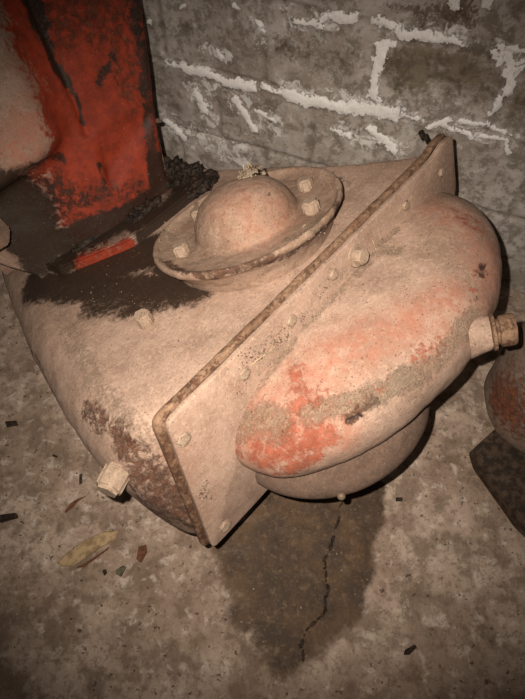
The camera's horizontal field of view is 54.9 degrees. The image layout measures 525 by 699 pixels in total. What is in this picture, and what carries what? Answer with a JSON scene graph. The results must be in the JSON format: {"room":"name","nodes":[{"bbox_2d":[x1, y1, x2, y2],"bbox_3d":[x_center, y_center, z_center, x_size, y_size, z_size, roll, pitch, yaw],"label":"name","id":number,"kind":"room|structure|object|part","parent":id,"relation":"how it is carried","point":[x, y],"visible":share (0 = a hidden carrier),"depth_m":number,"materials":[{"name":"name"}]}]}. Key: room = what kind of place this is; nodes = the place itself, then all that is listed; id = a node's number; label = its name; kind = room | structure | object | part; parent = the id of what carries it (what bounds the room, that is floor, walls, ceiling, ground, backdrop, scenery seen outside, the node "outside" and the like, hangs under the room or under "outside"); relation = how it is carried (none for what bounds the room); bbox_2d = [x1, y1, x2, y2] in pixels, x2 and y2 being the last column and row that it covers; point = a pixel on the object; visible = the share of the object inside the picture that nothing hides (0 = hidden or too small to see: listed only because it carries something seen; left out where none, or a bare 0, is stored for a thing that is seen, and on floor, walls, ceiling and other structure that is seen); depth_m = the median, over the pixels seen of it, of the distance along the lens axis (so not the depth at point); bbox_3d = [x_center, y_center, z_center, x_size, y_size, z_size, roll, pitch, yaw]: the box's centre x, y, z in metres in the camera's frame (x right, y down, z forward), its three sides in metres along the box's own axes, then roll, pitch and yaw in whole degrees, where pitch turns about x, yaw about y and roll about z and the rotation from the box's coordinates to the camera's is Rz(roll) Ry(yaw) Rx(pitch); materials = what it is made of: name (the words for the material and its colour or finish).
{"room":"abandoned basement","nodes":[
{"label":"abandoned basement","id":0,"kind":"room"},
{"bbox_2d":[0,269,524,698],"bbox_3d":[-0.040,-0.048,1.492,2.720,0.007,2.620,0,59,0],"label":"floor","id":1,"kind":"structure","parent":0,"point":[251,556],"depth_m":1.15,"materials":[{"name":"concrete"}]},
{"bbox_2d":[0,513,17,522],"bbox_3d":[-0.617,0.403,1.213,0.057,0.012,0.019,-10,60,-6],"label":"stick","id":2,"kind":"object","parent":1,"relation":"on","point":[4,517],"visible":1,"depth_m":1.21,"materials":[{"name":"brown wood"}]},
{"bbox_2d":[5,420,17,426],"bbox_3d":[-0.668,0.198,1.343,0.037,0.005,0.017,-4,59,-3],"label":"crumb","id":3,"kind":"object","parent":1,"relation":"on","point":[8,423],"visible":1,"depth_m":1.34,"materials":[{"name":"brown wood"}]},
{"bbox_2d":[65,496,85,512],"bbox_3d":[-0.459,0.375,1.235,0.013,0.003,0.061,40,67,21],"label":"wood splinter","id":4,"kind":"object","parent":1,"relation":"on","point":[73,503],"visible":1,"depth_m":1.23,"materials":[{"name":"brown wood"}]},
{"bbox_2d":[79,474,81,484],"bbox_3d":[-0.455,0.325,1.265,0.007,0.003,0.029,-9,59,-5],"label":"dark splinter","id":5,"kind":"object","parent":1,"relation":"on","point":[80,475],"visible":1,"depth_m":1.26,"materials":[{"name":"brown wood"}]},
{"bbox_2d":[57,531,117,566],"bbox_3d":[-0.408,0.463,1.181,0.148,0.005,0.039,-30,63,-17],"label":"dry leaf","id":6,"kind":"object","parent":1,"relation":"on","point":[88,546],"visible":1,"depth_m":1.18,"materials":[{"name":"dry leaf"}]},
{"bbox_2d":[77,547,108,567],"bbox_3d":[-0.391,0.485,1.169,0.084,0.004,0.009,-29,63,-16],"label":"bark sliver","id":7,"kind":"object","parent":1,"relation":"on","point":[102,552],"visible":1,"depth_m":1.17,"materials":[{"name":"brown wood"}]},
{"bbox_2d":[116,566,125,576],"bbox_3d":[-0.326,0.505,1.157,0.019,0.006,0.023,19,61,11],"label":"chip","id":8,"kind":"object","parent":1,"relation":"on","point":[120,570],"visible":1,"depth_m":1.15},
{"bbox_2d":[137,545,146,562],"bbox_3d":[-0.281,0.475,1.176,0.023,0.003,0.040,0,59,0],"label":"flake","id":9,"kind":"object","parent":1,"relation":"on","point":[142,550],"visible":1,"depth_m":1.18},
{"bbox_2d":[0,0,518,545],"bbox_3d":[-0.203,-0.264,0.978,1.401,1.104,0.940,25,62,14],"label":"gearbox","id":10,"kind":"object","parent":1,"relation":"on","point":[87,182],"visible":1,"depth_m":0.96,"materials":[{"name":"red paint"}]},
{"bbox_3d":[-0.244,-0.197,1.375,1.091,0.335,0.928,27,64,40],"label":"casing","id":11,"kind":"part","parent":10,"relation":"part of","materials":[{"name":"beige paint"}]},
{"bbox_3d":[-0.042,-0.286,1.043,0.415,0.119,0.419,27,64,40],"label":"domed lid","id":12,"kind":"part","parent":10,"relation":"part of","materials":[{"name":"metal"}]},
{"bbox_2d":[236,164,265,178],"bbox_3d":[-0.026,-0.358,1.035,0.084,0.030,0.058,-40,67,-21],"label":"dirt","id":13,"kind":"object","parent":10,"relation":"on","point":[247,172],"visible":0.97,"depth_m":1.03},
{"bbox_2d":[67,172,440,502],"bbox_3d":[-0.035,-0.147,1.041,0.663,0.314,0.846,-33,64,-18],"label":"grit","id":14,"kind":"object","parent":10,"relation":"on","point":[287,336],"visible":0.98,"depth_m":0.90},
{"bbox_2d":[12,392,524,698],"bbox_3d":[0.044,0.367,1.241,1.283,0.010,0.847,0,59,0],"label":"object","id":15,"kind":"structure","parent":1,"relation":"on","point":[341,570],"depth_m":1.12,"materials":[{"name":"grey concrete"}]},
{"bbox_2d":[404,645,416,654],"bbox_3d":[0.315,0.642,1.077,0.034,0.004,0.012,-22,62,-13],"label":"crumb","id":16,"kind":"object","parent":1,"relation":"on","point":[408,651],"visible":1,"depth_m":1.08,"materials":[{"name":"brown wood"}]},
{"bbox_2d":[469,321,524,536],"bbox_3d":[0.705,0.107,1.104,0.439,0.503,0.418,-34,65,-19],"label":"engine casting","id":17,"kind":"object","parent":1,"relation":"on","point":[498,460],"visible":0.94,"depth_m":1.21,"materials":[{"name":"metal"}]},
{"bbox_3d":[0.721,0.299,1.254,0.342,0.048,0.303,-27,63,-15],"label":"foot plate","id":18,"kind":"part","parent":17,"relation":"part of","materials":[{"name":"metal"}]},
{"bbox_2d":[140,0,524,292],"bbox_3d":[-0.023,-0.804,1.183,2.550,1.300,0.017,19,61,11],"label":"wall","id":19,"kind":"structure","parent":0,"point":[268,83],"depth_m":1.26,"materials":[{"name":"grey brick"}]}
]}

